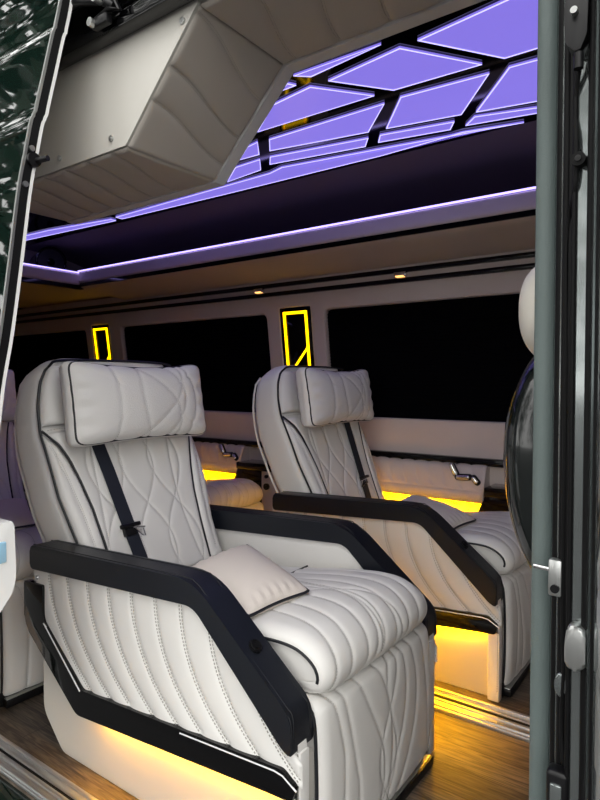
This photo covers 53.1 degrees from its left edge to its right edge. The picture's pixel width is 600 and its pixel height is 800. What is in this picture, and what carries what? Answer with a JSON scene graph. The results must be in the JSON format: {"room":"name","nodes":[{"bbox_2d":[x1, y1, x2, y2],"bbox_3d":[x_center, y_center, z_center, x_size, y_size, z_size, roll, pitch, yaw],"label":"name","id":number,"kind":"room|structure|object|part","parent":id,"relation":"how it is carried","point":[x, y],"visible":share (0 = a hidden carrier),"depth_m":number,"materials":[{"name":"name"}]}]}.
{"room":"vehicle interior","nodes":[
{"label":"vehicle interior","id":0,"kind":"room"},
{"bbox_2d":[23,249,83,273],"bbox_3d":[-2.115,-0.959,4.105,0.040,0.250,1.600,1,2,36],"label":"wall","id":1,"kind":"structure","parent":0,"point":[28,254],"depth_m":4.55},
{"bbox_2d":[18,264,110,308],"bbox_3d":[-2.240,-0.807,4.201,1.411,0.106,1.600,1,2,36],"label":"shelf","id":2,"kind":"object","parent":1,"relation":"attached to","point":[40,287],"visible":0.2,"depth_m":4.12,"materials":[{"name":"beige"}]},
{"bbox_2d":[29,247,66,270],"bbox_3d":[-1.771,-0.952,4.212,0.207,0.207,0.232,-1,2,-35],"label":"speaker","id":3,"kind":"object","parent":2,"relation":"on","point":[52,257],"visible":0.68,"depth_m":4.13},
{"bbox_2d":[23,263,78,272],"bbox_3d":[-1.814,-0.847,3.612,0.010,0.006,1.090,1,2,36],"label":"strip light","id":4,"kind":"object","parent":2,"relation":"attached to","point":[23,263],"visible":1,"depth_m":3.88,"materials":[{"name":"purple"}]},
{"bbox_2d":[0,672,529,799],"bbox_3d":[-0.807,1.050,3.005,7.600,0.040,2.140,1,2,36],"label":"floor","id":5,"kind":"structure","parent":0,"point":[471,761],"depth_m":1.79,"materials":[{"name":"brown wood"}]},
{"bbox_2d":[0,776,30,799],"bbox_3d":[-1.442,1.251,2.137,7.600,0.370,0.100,1,2,36],"label":"door sill","id":6,"kind":"structure","parent":5,"relation":"attached to","point":[8,791],"depth_m":1.65,"materials":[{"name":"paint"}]},
{"bbox_2d":[0,369,43,707],"bbox_3d":[-1.339,0.442,2.631,1.252,1.199,0.744,1,2,36],"label":"seat","id":7,"kind":"object","parent":5,"relation":"on","point":[21,660],"visible":0.16,"depth_m":2.12,"materials":[{"name":"white leather"}]},
{"bbox_3d":[-1.449,0.741,2.323,1.012,0.615,0.068,1,2,36],"label":"panel","id":8,"kind":"part","parent":7,"relation":"part of","materials":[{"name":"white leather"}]},
{"bbox_2d":[0,422,11,499],"bbox_3d":[-1.588,0.314,2.808,0.228,0.482,0.594,1,2,36],"label":"backrest","id":9,"kind":"object","parent":7,"relation":"on","point":[6,427],"depth_m":2.97,"materials":[{"name":"white leather"}]},
{"bbox_2d":[1,369,15,421],"bbox_3d":[-1.611,-0.017,2.815,0.162,0.266,0.568,1,2,36],"label":"pillow","id":10,"kind":"object","parent":7,"relation":"on","point":[9,401],"depth_m":2.96,"materials":[{"name":"white leather"}]},
{"bbox_2d":[0,498,34,529],"bbox_3d":[-1.200,0.473,2.442,0.358,0.107,0.381,1,2,36],"label":"throw pillow","id":11,"kind":"object","parent":7,"relation":"on","point":[16,510],"visible":0.76,"depth_m":2.37,"materials":[{"name":"beige fabric"}]},
{"bbox_2d":[15,525,42,579],"bbox_3d":[-1.147,0.560,2.495,0.772,0.146,0.542,1,2,36],"label":"seat cushion","id":12,"kind":"object","parent":7,"relation":"on","point":[25,538],"depth_m":2.14,"materials":[{"name":"white leather"}]},
{"bbox_2d":[0,734,97,799],"bbox_3d":[-1.369,1.049,2.146,7.300,0.018,0.090,1,2,36],"label":"trim","id":13,"kind":"structure","parent":5,"relation":"on","point":[26,771],"depth_m":1.68,"materials":[{"name":"silver metal"}]},
{"bbox_2d":[14,359,437,799],"bbox_3d":[-0.279,0.464,1.874,1.252,1.199,0.744,1,2,36],"label":"seat","id":14,"kind":"object","parent":5,"relation":"on","point":[159,682],"visible":0.96,"depth_m":1.63,"materials":[{"name":"white leather"}]},
{"bbox_3d":[-0.637,-0.011,2.120,0.066,0.205,0.597,1,2,36],"label":"headrest panel","id":15,"kind":"part","parent":14,"relation":"part of","materials":[{"name":"white leather"}]},
{"bbox_3d":[-0.609,0.279,2.108,0.434,0.842,0.624,1,2,36],"label":"backrest","id":16,"kind":"part","parent":14,"relation":"part of","materials":[{"name":"white leather"}]},
{"bbox_2d":[48,431,209,565],"bbox_3d":[-0.528,0.336,2.051,0.228,0.482,0.594,1,2,36],"label":"backrest","id":17,"kind":"object","parent":14,"relation":"on","point":[138,493],"depth_m":1.99,"materials":[{"name":"white leather"}]},
{"bbox_2d":[59,361,205,446],"bbox_3d":[-0.551,0.006,2.058,0.162,0.266,0.568,1,2,36],"label":"pillow","id":18,"kind":"object","parent":14,"relation":"on","point":[100,405],"depth_m":1.94,"materials":[{"name":"white leather"}]},
{"bbox_3d":[-0.424,0.726,1.550,1.033,0.333,0.020,1,2,36],"label":"trim","id":19,"kind":"part","parent":14,"relation":"part of","materials":[{"name":"black"}]},
{"bbox_3d":[-0.392,0.572,1.549,0.980,0.310,0.080,1,2,36],"label":"armrest","id":20,"kind":"part","parent":14,"relation":"part of","materials":[{"name":"black leather"}]},
{"bbox_3d":[-0.389,0.764,1.566,1.012,0.615,0.068,1,2,36],"label":"panel","id":21,"kind":"part","parent":14,"relation":"part of","materials":[{"name":"white leather"}]},
{"bbox_2d":[191,544,309,616],"bbox_3d":[-0.140,0.496,1.685,0.358,0.107,0.381,1,2,36],"label":"throw pillow","id":22,"kind":"object","parent":14,"relation":"on","point":[260,585],"visible":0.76,"depth_m":1.58,"materials":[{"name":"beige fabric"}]},
{"bbox_2d":[248,639,262,652],"bbox_3d":[-0.099,0.547,1.333,0.031,0.027,0.033,1,2,36],"label":"switch","id":23,"kind":"object","parent":14,"relation":"attached to","point":[254,645],"depth_m":1.33,"materials":[{"name":"black plastic"}]},
{"bbox_3d":[-0.003,0.646,2.062,0.890,0.385,0.012,1,2,36],"label":"panel","id":24,"kind":"part","parent":14,"relation":"part of","materials":[{"name":"white leather"}]},
{"bbox_3d":[-0.002,0.555,2.086,0.980,0.310,0.080,1,2,36],"label":"armrest","id":25,"kind":"part","parent":14,"relation":"part of","materials":[{"name":"black leather"}]},
{"bbox_3d":[-0.011,0.748,2.085,1.012,0.615,0.068,1,2,36],"label":"panel","id":26,"kind":"part","parent":14,"relation":"part of","materials":[{"name":"white leather"}]},
{"bbox_2d":[250,566,426,692],"bbox_3d":[-0.087,0.582,1.738,0.772,0.146,0.542,1,2,36],"label":"seat cushion","id":27,"kind":"object","parent":14,"relation":"on","point":[337,636],"depth_m":1.48,"materials":[{"name":"white leather"}]},
{"bbox_2d":[205,478,263,509],"bbox_3d":[-0.861,0.413,3.575,1.207,1.199,0.684,1,2,36],"label":"seat","id":28,"kind":"object","parent":5,"relation":"on","point":[233,492],"visible":0.07,"depth_m":3.33,"materials":[{"name":"white leather"}]},
{"bbox_2d":[235,459,279,510],"bbox_3d":[-0.131,0.698,3.623,0.655,0.627,0.159,1,2,36],"label":"console","id":29,"kind":"object","parent":5,"relation":"on","point":[254,470],"visible":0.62,"depth_m":3.62,"materials":[{"name":"black wood"}]},
{"bbox_3d":[-0.293,0.698,3.749,0.245,0.620,0.145,1,2,36],"label":"post","id":30,"kind":"part","parent":29,"relation":"part of","materials":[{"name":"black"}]},
{"bbox_2d":[263,483,269,489],"bbox_3d":[-0.202,0.518,3.584,0.040,0.040,0.021,1,2,36],"label":"socket","id":31,"kind":"object","parent":29,"relation":"attached to","point":[266,486],"depth_m":3.58,"materials":[{"name":"black plastic"}]},
{"bbox_2d":[252,365,530,701],"bbox_3d":[0.412,0.441,2.665,1.207,1.199,0.684,1,2,36],"label":"seat","id":32,"kind":"object","parent":5,"relation":"on","point":[476,576],"visible":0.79,"depth_m":2.30,"materials":[{"name":"white leather"}]},
{"bbox_3d":[0.090,-0.035,2.922,0.066,0.205,0.597,1,2,36],"label":"headrest panel","id":33,"kind":"part","parent":32,"relation":"part of","materials":[{"name":"white leather"}]},
{"bbox_3d":[0.119,0.255,2.910,0.434,0.842,0.624,1,2,36],"label":"backrest","id":34,"kind":"part","parent":32,"relation":"part of","materials":[{"name":"white leather"}]},
{"bbox_2d":[287,417,377,498],"bbox_3d":[0.200,0.312,2.853,0.228,0.482,0.594,1,2,36],"label":"backrest","id":35,"kind":"object","parent":32,"relation":"on","point":[328,456],"depth_m":2.77,"materials":[{"name":"white leather"}]},
{"bbox_2d":[296,367,373,426],"bbox_3d":[0.177,-0.018,2.860,0.162,0.266,0.568,1,2,36],"label":"pillow","id":36,"kind":"object","parent":32,"relation":"on","point":[324,398],"depth_m":2.72,"materials":[{"name":"white leather"}]},
{"bbox_3d":[0.302,0.739,2.394,1.012,0.615,0.068,1,2,36],"label":"panel","id":37,"kind":"part","parent":32,"relation":"part of","materials":[{"name":"white leather"}]},
{"bbox_3d":[0.299,0.547,2.377,0.980,0.310,0.080,1,2,36],"label":"armrest","id":38,"kind":"part","parent":32,"relation":"part of","materials":[{"name":"black leather"}]},
{"bbox_2d":[400,495,475,529],"bbox_3d":[0.552,0.471,2.513,0.358,0.107,0.381,1,2,36],"label":"throw pillow","id":39,"kind":"object","parent":32,"relation":"on","point":[455,517],"visible":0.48,"depth_m":2.41,"materials":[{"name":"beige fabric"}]},
{"bbox_2d":[460,541,468,548],"bbox_3d":[0.592,0.522,2.161,0.031,0.027,0.033,1,2,36],"label":"switch","id":40,"kind":"object","parent":32,"relation":"attached to","point":[463,544],"depth_m":2.15,"materials":[{"name":"black plastic"}]},
{"bbox_3d":[0.268,0.701,2.379,1.033,0.333,0.020,1,2,36],"label":"trim","id":41,"kind":"part","parent":32,"relation":"part of","materials":[{"name":"black"}]},
{"bbox_2d":[456,511,525,573],"bbox_3d":[0.604,0.557,2.567,0.772,0.146,0.542,1,2,36],"label":"seat cushion","id":42,"kind":"object","parent":32,"relation":"on","point":[492,534],"depth_m":2.22,"materials":[{"name":"white leather"}]},
{"bbox_2d":[434,686,529,741],"bbox_3d":[-0.745,1.022,3.005,7.300,0.020,0.135,1,2,36],"label":"trim","id":43,"kind":"structure","parent":5,"relation":"on","point":[511,723],"depth_m":2.00,"materials":[{"name":"silver metal"}]},
{"bbox_2d":[478,483,508,511],"bbox_3d":[1.123,0.725,2.712,0.655,0.627,0.159,1,2,36],"label":"console","id":44,"kind":"object","parent":5,"relation":"on","point":[495,499],"visible":0.12,"depth_m":2.78,"materials":[{"name":"black wood"}]},
{"bbox_3d":[0.961,0.725,2.838,0.245,0.620,0.145,1,2,36],"label":"post","id":45,"kind":"part","parent":44,"relation":"part of","materials":[{"name":"black"}]},
{"bbox_2d":[503,267,534,567],"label":"seat","id":46,"kind":"object","parent":5,"relation":"on","point":[518,431],"visible":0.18,"depth_m":1.17,"materials":[{"name":"black"}]},
{"bbox_2d":[529,0,556,799],"bbox_3d":[0.377,0.072,0.916,0.034,2.200,0.050,1,2,36],"label":"trim","id":47,"kind":"structure","parent":5,"relation":"on","point":[547,9],"depth_m":0.90,"materials":[{"name":"grey metal"}]},
{"bbox_2d":[548,0,599,799],"bbox_3d":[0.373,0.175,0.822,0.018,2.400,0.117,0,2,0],"label":"trim","id":48,"kind":"structure","parent":5,"relation":"attached to","point":[571,107],"depth_m":0.82,"materials":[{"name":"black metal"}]},
{"bbox_2d":[533,557,561,596],"bbox_3d":[0.352,0.250,0.851,0.038,0.052,0.020,1,2,36],"label":"latch","id":49,"kind":"object","parent":48,"relation":"attached to","point":[554,568],"depth_m":0.84,"materials":[{"name":"grey metal"}]},
{"bbox_3d":[0.361,0.250,0.847,0.018,0.052,0.016,1,2,36],"label":"plate","id":50,"kind":"part","parent":49,"relation":"part of","materials":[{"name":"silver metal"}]},
{"bbox_2d":[546,763,566,799],"bbox_3d":[0.361,0.558,0.839,0.030,0.085,0.030,1,2,36],"label":"latch","id":51,"kind":"object","parent":48,"relation":"attached to","point":[556,782],"depth_m":0.83,"materials":[{"name":"black plastic"}]},
{"bbox_2d":[554,672,564,696],"bbox_3d":[0.367,0.400,0.844,0.016,0.034,0.008,1,2,36],"label":"plug","id":52,"kind":"object","parent":48,"relation":"attached to","point":[557,682],"visible":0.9,"depth_m":0.84,"materials":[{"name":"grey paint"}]},
{"bbox_2d":[559,49,583,762],"bbox_3d":[0.367,0.011,0.814,0.009,0.991,0.045,0,2,2],"label":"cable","id":53,"kind":"object","parent":48,"relation":"attached to","point":[578,73],"visible":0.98,"depth_m":0.83,"materials":[{"name":"black rubber"}]},
{"bbox_2d":[564,621,585,671],"bbox_3d":[0.369,0.328,0.801,0.026,0.061,0.022,1,2,36],"label":"strike plate","id":54,"kind":"object","parent":48,"relation":"attached to","point":[575,637],"visible":0.97,"depth_m":0.79,"materials":[{"name":"grey metal"}]},
{"bbox_2d":[564,0,589,70],"bbox_3d":[0.362,-0.491,0.781,0.030,0.124,0.040,1,2,36],"label":"bracket","id":55,"kind":"object","parent":48,"relation":"attached to","point":[576,12],"visible":1,"depth_m":0.77,"materials":[{"name":"black plastic"}]},
{"bbox_2d":[571,151,587,167],"bbox_3d":[0.367,-0.316,0.788,0.018,0.018,0.017,1,2,36],"label":"grommet","id":56,"kind":"object","parent":48,"relation":"attached to","point":[579,159],"visible":1,"depth_m":0.78,"materials":[{"name":"black rubber"}]},
{"bbox_2d":[13,249,534,459],"bbox_3d":[-0.251,-0.222,3.733,7.620,1.040,0.151,1,2,36],"label":"wall","id":57,"kind":"structure","parent":0,"point":[477,439],"depth_m":3.35,"materials":[{"name":"beige plastic"}]},
{"bbox_2d":[8,330,88,396],"bbox_3d":[-2.227,-0.264,5.206,1.530,0.685,0.110,1,2,36],"label":"window","id":58,"kind":"structure","parent":57,"relation":"in","point":[28,352],"depth_m":5.16,"materials":[{"name":"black glass"}]},
{"bbox_2d":[92,324,112,359],"bbox_3d":[-1.505,-0.347,4.641,0.236,0.471,0.101,1,2,36],"label":"wall lamp","id":59,"kind":"object","parent":57,"relation":"attached to","point":[101,334],"visible":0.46,"depth_m":4.61,"materials":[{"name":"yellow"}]},
{"bbox_2d":[124,315,270,411],"bbox_3d":[-0.726,-0.231,4.116,1.480,0.685,0.110,1,2,36],"label":"window","id":60,"kind":"structure","parent":57,"relation":"in","point":[230,355],"depth_m":3.99,"materials":[{"name":"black glass"}]},
{"bbox_2d":[194,441,249,473],"bbox_3d":[-0.701,0.373,4.080,0.885,0.188,0.149,1,2,36],"label":"ledge","id":61,"kind":"object","parent":57,"relation":"attached to","point":[211,458],"visible":0.3,"depth_m":3.88,"materials":[{"name":"beige leather"}]},
{"bbox_2d":[219,443,238,460],"bbox_3d":[-0.454,0.332,3.828,0.160,0.105,0.036,1,2,36],"label":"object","id":62,"kind":"object","parent":61,"relation":"attached to","point":[221,445],"visible":1,"depth_m":3.82,"materials":[{"name":"silver plastic"}]},
{"bbox_2d":[13,423,503,467],"bbox_3d":[-0.237,0.279,3.767,7.600,0.036,0.080,1,2,36],"label":"trim","id":63,"kind":"structure","parent":57,"relation":"attached to","point":[488,462],"depth_m":3.13,"materials":[{"name":"black"}]},
{"bbox_2d":[254,288,264,293],"bbox_3d":[-0.243,-0.658,3.629,0.070,0.026,0.044,1,2,36],"label":"recessed light","id":64,"kind":"object","parent":57,"relation":"attached to","point":[261,290],"visible":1,"depth_m":3.61,"materials":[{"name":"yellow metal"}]},
{"bbox_2d":[15,251,534,323],"bbox_3d":[-0.282,-0.657,3.676,7.600,0.074,0.066,1,2,36],"label":"trim","id":65,"kind":"structure","parent":57,"relation":"attached to","point":[525,254],"depth_m":3.38,"materials":[{"name":"black"}]},
{"bbox_2d":[280,306,314,365],"bbox_3d":[-0.004,-0.314,3.551,0.236,0.471,0.101,1,2,36],"label":"wall lamp","id":66,"kind":"object","parent":57,"relation":"attached to","point":[296,325],"visible":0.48,"depth_m":3.52,"materials":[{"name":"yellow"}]},
{"bbox_2d":[81,216,535,299],"bbox_3d":[0.655,-0.707,2.770,5.020,0.077,0.435,1,2,36],"label":"soffit","id":67,"kind":"structure","parent":57,"relation":"attached to","point":[518,234],"depth_m":3.03,"materials":[{"name":"plastic"}]},
{"bbox_2d":[79,189,535,286],"bbox_3d":[0.670,-0.778,2.772,5.000,0.104,0.491,1,2,36],"label":"ceiling trim","id":68,"kind":"structure","parent":67,"relation":"attached to","point":[520,204],"depth_m":2.83,"materials":[{"name":"plastic"}]},
{"bbox_2d":[78,186,535,271],"bbox_3d":[0.490,-0.829,2.625,4.920,0.009,0.020,1,2,36],"label":"strip light","id":69,"kind":"object","parent":68,"relation":"attached to","point":[529,188],"visible":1,"depth_m":2.84,"materials":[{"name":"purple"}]},
{"bbox_2d":[393,271,407,277],"bbox_3d":[0.518,-0.642,3.077,0.070,0.026,0.044,1,2,36],"label":"recessed light","id":70,"kind":"object","parent":57,"relation":"attached to","point":[404,273],"visible":1,"depth_m":3.06,"materials":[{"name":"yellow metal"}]},
{"bbox_2d":[327,294,533,421],"bbox_3d":[0.981,-0.194,2.877,2.060,0.685,0.110,1,2,36],"label":"window","id":71,"kind":"structure","parent":57,"relation":"in","point":[464,359],"depth_m":3.08,"materials":[{"name":"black glass"}]},
{"bbox_2d":[372,456,489,503],"bbox_3d":[0.553,0.401,3.170,0.885,0.188,0.149,1,2,36],"label":"panel","id":72,"kind":"object","parent":57,"relation":"attached to","point":[430,479],"visible":0.65,"depth_m":3.03,"materials":[{"name":"beige leather"}]},
{"bbox_2d":[449,462,480,485],"bbox_3d":[0.800,0.359,2.917,0.160,0.105,0.036,1,2,36],"label":"handle","id":73,"kind":"object","parent":72,"relation":"attached to","point":[466,477],"visible":1,"depth_m":2.91,"materials":[{"name":"silver metal"}]},
{"bbox_2d":[25,0,537,245],"bbox_3d":[-0.981,-1.053,2.703,7.600,0.038,1.390,1,2,36],"label":"ceiling","id":74,"kind":"structure","parent":0,"point":[495,66],"depth_m":2.10,"materials":[{"name":"black"}]},
{"bbox_2d":[29,0,484,223],"bbox_3d":[0.277,-0.794,1.158,2.940,0.382,0.350,1,2,36],"label":"bin","id":75,"kind":"object","parent":74,"relation":"attached to","point":[169,109],"visible":0.96,"depth_m":1.50,"materials":[{"name":"grey leather"}]},
{"bbox_3d":[-0.609,-0.782,1.603,0.984,0.312,0.014,1,2,36],"label":"panel","id":76,"kind":"part","parent":75,"relation":"part of","materials":[{"name":"grey plastic"}]},
{"bbox_2d":[25,120,536,268],"bbox_3d":[-0.407,-0.955,3.495,7.600,0.260,0.640,1,2,36],"label":"liner","id":77,"kind":"object","parent":74,"relation":"attached to","point":[501,160],"visible":0.44,"depth_m":3.03,"materials":[{"name":"grey"}]},
{"bbox_2d":[26,0,537,239],"bbox_3d":[-0.770,-1.035,2.870,3.946,0.008,0.763,1,2,36],"label":"recessed light","id":78,"kind":"object","parent":74,"relation":"in","point":[503,29],"visible":0.77,"depth_m":2.01,"materials":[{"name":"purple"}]},
{"bbox_3d":[-1.665,-1.065,3.854,1.345,0.006,0.081,1,2,33],"label":"light panel","id":79,"kind":"part","parent":78,"relation":"part of","materials":[{"name":"blue"}]},
{"bbox_3d":[-0.260,-1.030,2.691,0.322,0.006,0.100,2,2,43],"label":"light panel","id":80,"kind":"part","parent":78,"relation":"part of","materials":[{"name":"blue"}]},
{"bbox_3d":[-0.195,-1.024,2.467,0.067,0.006,0.209,-1,2,-18],"label":"light panel","id":81,"kind":"part","parent":78,"relation":"part of","materials":[{"name":"blue"}]},
{"bbox_3d":[-0.047,-1.007,1.922,0.066,0.006,0.029,1,2,36],"label":"light panel","id":82,"kind":"part","parent":78,"relation":"part of","materials":[{"name":"blue"}]},
{"bbox_3d":[-0.007,-1.011,2.060,0.499,0.006,0.174,1,2,36],"label":"light panel","id":83,"kind":"part","parent":78,"relation":"part of","materials":[{"name":"blue"}]},
{"bbox_3d":[0.066,-1.024,2.469,0.482,0.006,0.075,1,2,27],"label":"light panel","id":84,"kind":"part","parent":78,"relation":"part of","materials":[{"name":"blue"}]},
{"bbox_3d":[-0.142,-1.033,2.788,2.257,0.006,0.158,1,2,36],"label":"light panel","id":85,"kind":"part","parent":78,"relation":"part of","materials":[{"name":"blue"}]},
{"bbox_3d":[0.104,-1.018,2.280,0.579,0.006,0.172,1,2,36],"label":"light panel","id":86,"kind":"part","parent":78,"relation":"part of","materials":[{"name":"blue"}]},
{"bbox_3d":[0.112,-1.003,1.781,0.302,0.006,0.037,1,2,36],"label":"light panel","id":87,"kind":"part","parent":78,"relation":"part of","materials":[{"name":"blue"}]},
{"bbox_3d":[0.305,-1.004,1.822,0.425,0.006,0.224,1,2,36],"label":"light panel","id":88,"kind":"part","parent":78,"relation":"part of","materials":[{"name":"blue"}]},
{"bbox_3d":[0.434,-1.018,2.276,0.310,0.006,0.066,1,2,25],"label":"light panel","id":89,"kind":"part","parent":78,"relation":"part of","materials":[{"name":"blue"}]},
{"bbox_3d":[0.460,-1.011,2.053,0.446,0.006,0.245,1,2,36],"label":"light panel","id":90,"kind":"part","parent":78,"relation":"part of","materials":[{"name":"blue"}]},
{"bbox_3d":[0.536,-0.998,1.632,0.377,0.006,0.275,1,2,36],"label":"light panel","id":91,"kind":"part","parent":78,"relation":"part of","materials":[{"name":"blue"}]},
{"bbox_3d":[0.744,-1.013,2.119,0.321,0.006,0.063,1,2,25],"label":"light panel","id":92,"kind":"part","parent":78,"relation":"part of","materials":[{"name":"blue"}]},
{"bbox_3d":[0.683,-1.007,1.916,0.271,0.006,0.293,1,2,23],"label":"light panel","id":93,"kind":"part","parent":78,"relation":"part of","materials":[{"name":"blue"}]},
{"bbox_2d":[203,447,504,511],"bbox_3d":[-0.216,0.651,3.806,7.600,0.730,0.040,1,2,36],"label":"wall","id":94,"kind":"structure","parent":0,"point":[496,474],"depth_m":3.11,"materials":[{"name":"yellow plastic"}]},
{"bbox_3d":[-0.795,-1.112,2.956,7.600,0.075,2.140,1,2,36],"label":"roof","id":95,"kind":"structure","parent":0,"visible":0},
{"bbox_2d":[58,0,193,71],"bbox_3d":[0.319,-0.952,0.870,3.340,0.190,0.068,1,2,36],"label":"trim","id":96,"kind":"structure","parent":95,"relation":"attached to","point":[80,42],"depth_m":1.45,"materials":[{"name":"black plastic"}]},
{"bbox_2d":[71,0,121,31],"bbox_3d":[-0.517,-0.934,1.437,0.259,0.107,0.045,1,2,36],"label":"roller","id":97,"kind":"object","parent":96,"relation":"attached to","point":[103,19],"visible":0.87,"depth_m":1.40,"materials":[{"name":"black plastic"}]},
{"bbox_3d":[-0.530,-0.948,1.444,0.230,0.079,0.039,1,2,33],"label":"arm","id":98,"kind":"part","parent":97,"relation":"part of","materials":[{"name":"black plastic"}]},
{"bbox_3d":[-2.728,0.129,3.192,4.240,2.450,0.050,1,2,36],"label":"wall","id":99,"kind":"structure","parent":0,"visible":0},
{"bbox_2d":[0,0,72,611],"bbox_3d":[-1.256,-0.214,1.804,1.641,1.920,0.452,1,2,36],"label":"sliding door","id":100,"kind":"structure","parent":99,"relation":"in","point":[33,33],"depth_m":1.38,"materials":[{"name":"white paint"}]},
{"bbox_3d":[-1.228,-0.216,1.867,1.591,1.920,0.317,1,2,36],"label":"trim","id":101,"kind":"part","parent":100,"relation":"part of","materials":[{"name":"white plastic"}]}
]}

